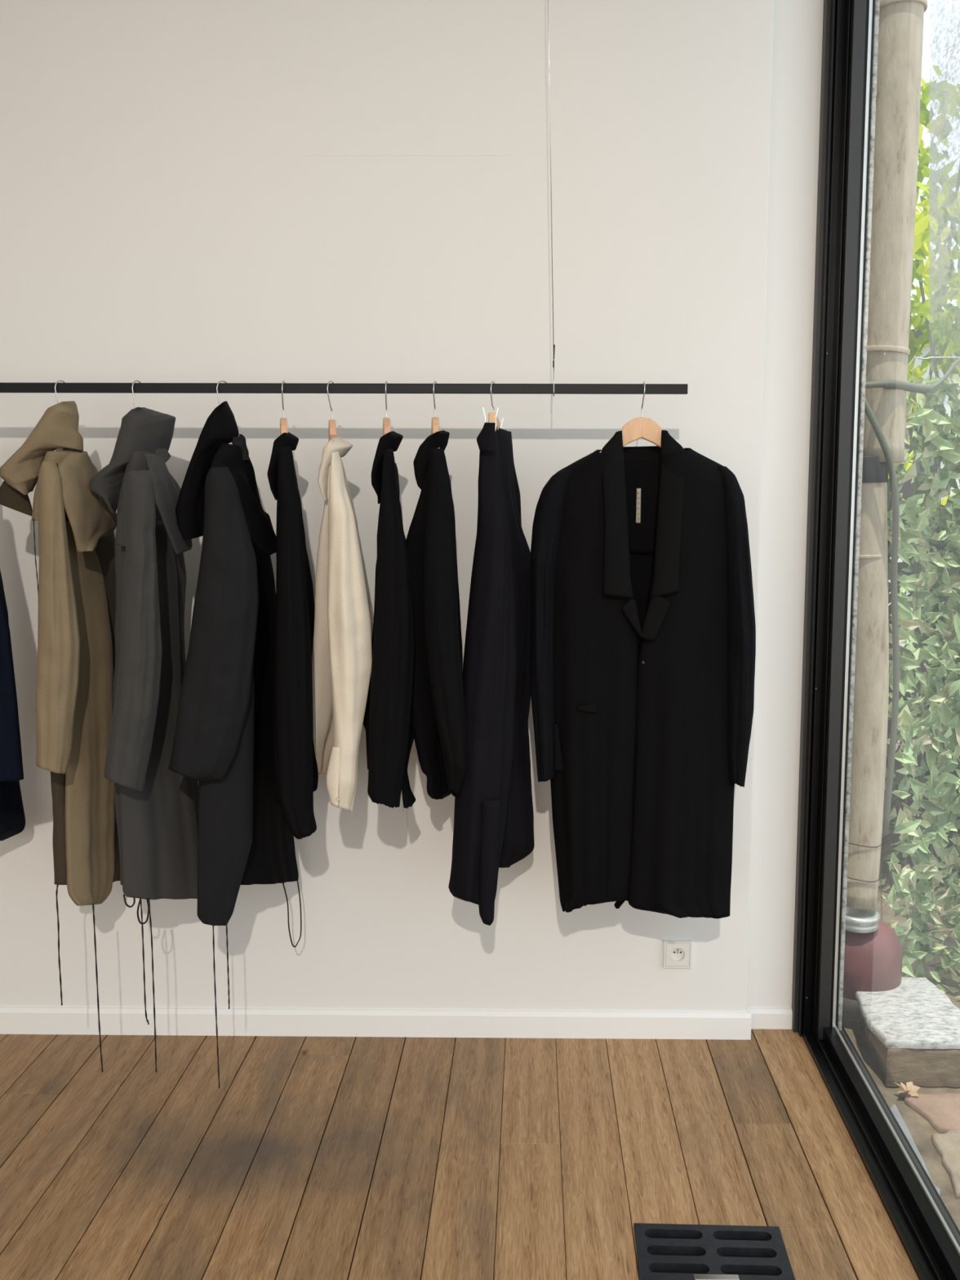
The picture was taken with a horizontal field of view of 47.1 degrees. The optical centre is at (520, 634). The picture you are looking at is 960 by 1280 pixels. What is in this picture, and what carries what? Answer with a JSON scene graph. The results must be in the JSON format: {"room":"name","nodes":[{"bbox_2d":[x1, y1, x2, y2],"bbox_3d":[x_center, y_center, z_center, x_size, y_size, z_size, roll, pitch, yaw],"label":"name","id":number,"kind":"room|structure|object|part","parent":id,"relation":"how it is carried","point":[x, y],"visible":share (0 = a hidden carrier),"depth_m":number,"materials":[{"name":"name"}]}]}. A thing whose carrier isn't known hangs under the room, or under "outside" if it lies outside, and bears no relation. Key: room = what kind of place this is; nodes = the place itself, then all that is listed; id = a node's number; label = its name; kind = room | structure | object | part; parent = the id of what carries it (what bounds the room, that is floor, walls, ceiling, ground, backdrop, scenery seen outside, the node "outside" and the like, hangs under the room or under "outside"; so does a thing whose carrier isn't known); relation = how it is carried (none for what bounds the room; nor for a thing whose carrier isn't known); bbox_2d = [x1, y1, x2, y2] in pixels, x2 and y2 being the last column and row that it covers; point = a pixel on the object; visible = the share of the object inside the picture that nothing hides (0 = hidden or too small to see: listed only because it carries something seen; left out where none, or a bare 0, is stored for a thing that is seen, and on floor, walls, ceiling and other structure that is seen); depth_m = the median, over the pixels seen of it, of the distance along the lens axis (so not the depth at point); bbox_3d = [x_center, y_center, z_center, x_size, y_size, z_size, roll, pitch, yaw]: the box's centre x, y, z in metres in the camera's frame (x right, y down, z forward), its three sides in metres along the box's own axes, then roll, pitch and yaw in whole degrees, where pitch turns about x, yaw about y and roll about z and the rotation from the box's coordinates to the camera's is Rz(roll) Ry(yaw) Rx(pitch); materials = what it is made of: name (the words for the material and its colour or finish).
{"room":"clothing store","nodes":[
{"label":"clothing store","id":0,"kind":"room"},
{"bbox_2d":[0,400,119,1071],"bbox_3d":[-1.123,0.272,2.846,0.275,1.718,0.406,3,7,27],"label":"coat","id":1,"kind":"object","parent":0,"point":[77,580],"visible":0.96,"depth_m":2.73,"materials":[{"name":"fabric"}]},
{"bbox_2d":[0,400,83,515],"bbox_3d":[-1.194,-0.434,2.717,0.210,0.286,0.092,0,6,1],"label":"hood","id":2,"kind":"object","parent":1,"relation":"attached to","point":[58,427],"depth_m":2.69,"materials":[{"name":"fabric"}]},
{"bbox_3d":[-1.114,0.226,2.833,0.093,1.031,0.162,0,6,1],"label":"panel","id":3,"kind":"part","parent":1,"relation":"part of","materials":[{"name":"fabric"}]},
{"bbox_2d":[88,406,198,1071],"bbox_3d":[-0.931,0.267,2.826,0.223,1.679,0.431,1,6,11],"label":"coat","id":4,"kind":"object","parent":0,"point":[157,806],"visible":0.94,"depth_m":2.70,"materials":[{"name":"grey fabric"}]},
{"bbox_2d":[88,406,175,513],"bbox_3d":[-0.958,-0.433,2.719,0.190,0.265,0.132,0,6,1],"label":"hood","id":5,"kind":"object","parent":4,"relation":"attached to","point":[144,432],"depth_m":2.67,"materials":[{"name":"grey fabric"}]},
{"bbox_3d":[-0.930,0.215,2.808,0.070,1.005,0.222,4,8,32],"label":"panel","id":6,"kind":"part","parent":4,"relation":"part of","materials":[{"name":"grey fabric"}]},
{"bbox_2d":[0,0,773,1012],"bbox_3d":[-1.747,-0.625,3.218,4.840,3.600,0.300,0,6,1],"label":"wall","id":7,"kind":"structure","parent":0,"point":[192,191],"depth_m":3.02,"materials":[{"name":"white paint"}]},
{"bbox_2d":[0,1006,751,1039],"bbox_3d":[-1.749,1.143,3.257,4.850,0.078,0.014,0,6,1],"label":"baseboard","id":8,"kind":"structure","parent":7,"relation":"attached to","point":[13,1020],"depth_m":3.24,"materials":[{"name":"white paint"}]},
{"bbox_2d":[663,940,692,968],"bbox_3d":[0.459,0.935,3.214,0.081,0.081,0.010,0,6,1],"label":"wall socket","id":9,"kind":"object","parent":7,"relation":"attached to","point":[677,953],"visible":1,"depth_m":3.21,"materials":[{"name":"white plastic"}]},
{"bbox_2d":[0,1029,919,1279],"bbox_3d":[-1.774,1.617,-0.371,5.153,0.060,7.468,0,6,1],"label":"floor","id":10,"kind":"structure","parent":0,"point":[311,1157],"depth_m":2.64,"materials":[{"name":"brown wood"}]},
{"bbox_2d":[633,1222,795,1279],"bbox_3d":[0.395,1.315,2.176,0.323,0.027,0.427,0,6,1],"label":"floor grate","id":11,"kind":"object","parent":10,"relation":"on","point":[664,1251],"visible":1,"depth_m":2.31,"materials":[{"name":"metal"}]},
{"bbox_3d":[0.395,1.298,2.218,0.090,0.002,0.016,0,6,1],"label":"handle plate","id":12,"kind":"part","parent":11,"relation":"part of","materials":[{"name":"metal"}]},
{"bbox_2d":[746,0,823,1008],"bbox_3d":[0.747,-0.619,3.228,0.148,3.600,0.232,0,6,1],"label":"wall","id":13,"kind":"structure","parent":0,"point":[797,28],"depth_m":3.13,"materials":[{"name":"white paint"}]},
{"bbox_2d":[746,1008,792,1029],"bbox_3d":[0.741,1.154,3.302,0.146,0.060,0.014,0,6,1],"label":"baseboard","id":14,"kind":"structure","parent":13,"relation":"attached to","point":[761,1018],"depth_m":3.30,"materials":[{"name":"white paint"}]},
{"bbox_2d":[791,0,959,1279],"bbox_3d":[0.796,-0.187,-0.542,0.144,3.620,7.383,0,6,1],"label":"window","id":15,"kind":"structure","parent":13,"relation":"in","point":[929,1235],"depth_m":3.02,"materials":[{"name":"black metal"}]},
{"bbox_3d":[0.807,1.571,-0.376,0.030,0.040,7.321,0,6,1],"label":"rail","id":16,"kind":"part","parent":15,"relation":"part of","materials":[{"name":"black metal"}]},
{"bbox_3d":[0.848,1.577,-0.356,0.024,0.027,7.361,0,6,1],"label":"sill","id":17,"kind":"part","parent":15,"relation":"part of","materials":[{"name":"black metal"}]},
{"bbox_3d":[0.837,-0.215,-0.586,0.117,3.555,7.300,0,6,1],"label":"pane","id":18,"kind":"part","parent":15,"relation":"part of","materials":[{"name":"clear glass"}]},
{"bbox_3d":[-1.736,-2.067,-0.767,5.325,0.150,7.900,0,6,1],"label":"ceiling","id":19,"kind":"structure","parent":0,"visible":0},
{"bbox_2d":[0,0,688,396],"bbox_3d":[-1.375,-1.481,2.666,3.588,1.773,0.020,0,6,1],"label":"rail","id":20,"kind":"object","parent":19,"relation":"hanging from","point":[553,388],"visible":1,"depth_m":2.75,"materials":[{"name":"metal"}]},
{"bbox_2d":[54,379,65,451],"bbox_3d":[-1.154,-0.498,2.774,0.025,0.281,0.236,-1,6,-10],"label":"clothes hanger","id":21,"kind":"object","parent":20,"relation":"hanging from","point":[57,381],"visible":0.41,"depth_m":2.75,"materials":[{"name":"metal"}]},
{"bbox_2d":[131,380,141,408],"bbox_3d":[-0.962,-0.494,2.771,0.026,0.288,0.235,-2,7,-16],"label":"clothes hanger","id":22,"kind":"object","parent":20,"relation":"hanging from","point":[135,380],"visible":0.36,"depth_m":2.75,"materials":[{"name":"metal"}]},
{"bbox_2d":[216,380,229,444],"bbox_3d":[-0.747,-0.499,2.769,0.030,0.276,0.236,-1,6,-8],"label":"clothes hanger","id":23,"kind":"object","parent":20,"relation":"hanging from","point":[219,382],"visible":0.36,"depth_m":2.75,"materials":[{"name":"metal"}]},
{"bbox_2d":[168,400,302,1088],"bbox_3d":[-0.729,0.287,2.823,0.242,1.736,0.430,0,6,1],"label":"coat","id":24,"kind":"object","parent":23,"relation":"hanging from","point":[223,739],"visible":0.98,"depth_m":2.67,"materials":[{"name":"black fabric"}]},
{"bbox_2d":[175,400,248,539],"bbox_3d":[-0.756,-0.405,2.705,0.175,0.340,0.097,0,6,1],"label":"hood","id":25,"kind":"object","parent":24,"relation":"attached to","point":[220,428],"depth_m":2.67,"materials":[{"name":"black fabric"}]},
{"bbox_3d":[-0.735,0.302,2.725,0.150,0.882,0.066,0,6,1],"label":"panel","id":26,"kind":"part","parent":24,"relation":"part of","materials":[{"name":"black fabric"}]},
{"bbox_2d":[280,380,288,435],"bbox_3d":[-0.596,-0.512,2.766,0.017,0.247,0.235,-1,7,-13],"label":"clothes hanger","id":27,"kind":"object","parent":20,"relation":"hanging from","point":[283,421],"visible":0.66,"depth_m":2.73,"materials":[{"name":"wood"}]},
{"bbox_2d":[266,432,318,839],"bbox_3d":[-0.579,-0.009,2.805,0.114,1.000,0.361,-1,6,-8],"label":"shirt","id":28,"kind":"object","parent":27,"relation":"hanging from","point":[295,762],"visible":0.95,"depth_m":2.66,"materials":[{"name":"black fabric"}]},
{"bbox_2d":[326,380,336,440],"bbox_3d":[-0.475,-0.510,2.765,0.022,0.251,0.142,-1,6,-11],"label":"clothes hanger","id":29,"kind":"object","parent":20,"relation":"hanging from","point":[331,424],"visible":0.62,"depth_m":2.73,"materials":[{"name":"wood"}]},
{"bbox_2d":[311,436,373,819],"bbox_3d":[-0.457,-0.022,2.799,0.188,0.950,0.364,0,6,1],"label":"shirt","id":30,"kind":"object","parent":29,"relation":"hanging from","point":[342,652],"visible":0.98,"depth_m":2.67,"materials":[{"name":"fabric"}]},
{"bbox_2d":[382,380,391,435],"bbox_3d":[-0.337,-0.512,2.764,0.017,0.246,0.235,-1,6,-9],"label":"clothes hanger","id":31,"kind":"object","parent":20,"relation":"hanging from","point":[386,421],"visible":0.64,"depth_m":2.73,"materials":[{"name":"wood"}]},
{"bbox_2d":[363,431,415,817],"bbox_3d":[-0.332,-0.014,2.790,0.152,0.993,0.343,0,6,1],"label":"shirt","id":32,"kind":"object","parent":31,"relation":"hanging from","point":[387,722],"visible":0.92,"depth_m":2.65,"materials":[{"name":"black fabric"}]},
{"bbox_2d":[431,380,439,448],"bbox_3d":[-0.215,-0.512,2.763,0.017,0.245,0.235,-1,6,-7],"label":"clothes hanger","id":33,"kind":"object","parent":20,"relation":"hanging from","point":[435,420],"visible":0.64,"depth_m":2.73,"materials":[{"name":"wood"}]},
{"bbox_2d":[405,430,466,799],"bbox_3d":[-0.211,-0.021,2.783,0.158,0.977,0.314,0,6,1],"label":"jacket","id":34,"kind":"object","parent":33,"relation":"hanging from","point":[437,711],"visible":0.94,"depth_m":2.67,"materials":[{"name":"black fabric"}]},
{"bbox_2d":[482,381,503,431],"bbox_3d":[-0.068,-0.566,2.765,0.039,0.138,0.280,0,6,2],"label":"hanger","id":35,"kind":"object","parent":20,"relation":"hanging from","point":[492,416],"visible":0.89,"depth_m":2.63,"materials":[{"name":"metal"}]},
{"bbox_2d":[448,422,534,925],"bbox_3d":[-0.071,0.097,2.835,0.170,1.254,0.319,2,7,19],"label":"coat","id":36,"kind":"object","parent":35,"relation":"hanging from","point":[493,829],"visible":0.98,"depth_m":2.73,"materials":[{"name":"black fabric"}]},
{"bbox_3d":[-0.024,0.054,2.894,0.104,1.182,0.143,3,7,25],"label":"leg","id":37,"kind":"part","parent":36,"relation":"part of","materials":[{"name":"black fabric"}]},
{"bbox_2d":[599,381,662,452],"bbox_3d":[0.303,-0.510,2.757,0.392,0.244,0.038,0,6,1],"label":"clothes hanger","id":38,"kind":"object","parent":20,"relation":"hanging from","point":[646,428],"visible":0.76,"depth_m":2.75,"materials":[{"name":"wood"}]},
{"bbox_2d":[530,430,755,918],"bbox_3d":[0.308,0.113,2.820,0.570,1.252,0.193,0,6,1],"label":"coat","id":39,"kind":"object","parent":38,"relation":"hanging from","point":[643,627],"visible":1,"depth_m":2.76,"materials":[{"name":"black fabric"}]},
{"bbox_3d":[0.886,-0.721,3.251,0.124,3.800,0.280,0,6,1],"label":"wall","id":40,"kind":"structure","parent":0,"visible":0},
{"bbox_2d":[845,0,927,933],"bbox_3d":[1.046,-0.485,3.227,0.168,2.785,0.165,6,9,42],"label":"pipe","id":41,"kind":"object","parent":40,"relation":"attached to","point":[900,30],"visible":0.72,"depth_m":3.15,"materials":[{"name":"beige paint"}]},
{"bbox_2d":[864,358,959,999],"bbox_3d":[1.667,0.200,3.529,1.550,2.358,0.426,-1,6,-11],"label":"ivy","id":42,"kind":"object","parent":40,"relation":"hanging from","point":[940,646],"visible":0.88,"depth_m":3.50,"materials":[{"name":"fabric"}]},
{"bbox_2d":[916,356,959,359],"bbox_3d":[1.556,-0.877,3.509,0.581,0.018,0.005,0,6,1],"label":"cable","id":43,"kind":"object","parent":42,"relation":"attached to","point":[918,357],"visible":1,"depth_m":3.51,"materials":[{"name":"metal"}]},
{"bbox_3d":[-1.382,-0.515,2.774,0.085,0.249,0.228,0,6,1],"label":"clothes hanger","id":44,"kind":"object","parent":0,"visible":0},
{"bbox_2d":[0,569,25,840],"bbox_3d":[-1.421,0.051,2.809,0.247,1.110,0.421,-3,7,-25],"label":"jacket","id":45,"kind":"object","parent":44,"relation":"hanging from","point":[12,817],"visible":1,"depth_m":2.69,"materials":[{"name":"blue fabric"}]},
{"label":"outside","id":46,"kind":"structure","parent":0,"visible":0},
{"bbox_2d":[841,662,959,1231],"bbox_3d":[4.999,1.169,4.257,8.074,0.085,17.100,0,6,1],"label":"yard","id":47,"kind":"structure","parent":46,"point":[853,1022],"depth_m":3.08,"materials":[{"name":"brown stone"}]},
{"bbox_2d":[864,1007,959,1087],"bbox_3d":[1.210,1.177,3.155,0.407,0.109,0.275,0,6,1],"label":"stone block","id":48,"kind":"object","parent":47,"relation":"on","point":[922,1067],"depth_m":3.03,"materials":[{"name":"beige stone"}]},
{"bbox_2d":[855,977,959,1048],"bbox_3d":[1.141,1.103,3.232,0.295,0.024,0.438,0,6,1],"label":"stone slab","id":49,"kind":"object","parent":48,"relation":"on","point":[915,1014],"visible":0.84,"depth_m":3.17,"materials":[{"name":"white stone"}]},
{"bbox_2d":[842,919,902,1000],"bbox_3d":[1.062,0.997,3.442,0.250,0.205,0.250,0,6,1],"label":"urn","id":50,"kind":"object","parent":49,"relation":"on","point":[873,961],"visible":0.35,"depth_m":3.33,"materials":[{"name":"ceramic"}]},
{"bbox_2d":[889,1103,941,1196],"bbox_3d":[0.946,1.300,2.568,0.058,0.034,0.730,1,6,3],"label":"paving stone","id":51,"kind":"object","parent":47,"relation":"on","point":[894,1108],"visible":0.18,"depth_m":2.77,"materials":[{"name":"grey stone"}]},
{"bbox_2d":[878,495,959,892],"bbox_3d":[2.942,0.262,4.737,3.524,1.721,0.718,0,6,1],"label":"hedge","id":52,"kind":"object","parent":47,"relation":"on","point":[886,848],"visible":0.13,"depth_m":4.61,"materials":[{"name":"green plant"}]},
{"bbox_2d":[888,65,959,766],"bbox_3d":[3.058,-0.862,5.522,3.124,3.649,1.118,0,6,1],"label":"foliage","id":53,"kind":"object","parent":47,"relation":"on","point":[939,340],"visible":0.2,"depth_m":5.26,"materials":[{"name":"green plant"}]},
{"bbox_2d":[888,328,959,646],"bbox_3d":[6.636,-1.722,13.654,11.200,3.585,2.750,0,6,1],"label":"house","id":54,"kind":"structure","parent":47,"relation":"on","point":[907,489],"depth_m":12.37,"materials":[{"name":"metal"}]},
{"bbox_2d":[903,1093,959,1133],"bbox_3d":[1.164,1.266,2.889,0.269,0.033,0.222,0,6,1],"label":"paving stone","id":55,"kind":"object","parent":47,"relation":"on","point":[942,1112],"visible":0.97,"depth_m":2.90,"materials":[{"name":"stone"}]},
{"bbox_2d":[894,1081,920,1096],"bbox_3d":[1.047,1.228,2.971,0.067,0.028,0.068,0,6,1],"label":"dry leaf","id":56,"kind":"object","parent":55,"relation":"on","point":[910,1089],"visible":1,"depth_m":2.97,"materials":[{"name":"beige plant"}]},
{"bbox_2d":[930,1129,959,1199],"bbox_3d":[1.151,1.286,2.699,0.288,0.033,0.327,0,6,1],"label":"paving stone","id":57,"kind":"object","parent":47,"relation":"on","point":[947,1145],"visible":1,"depth_m":2.70,"materials":[{"name":"stone"}]}
]}

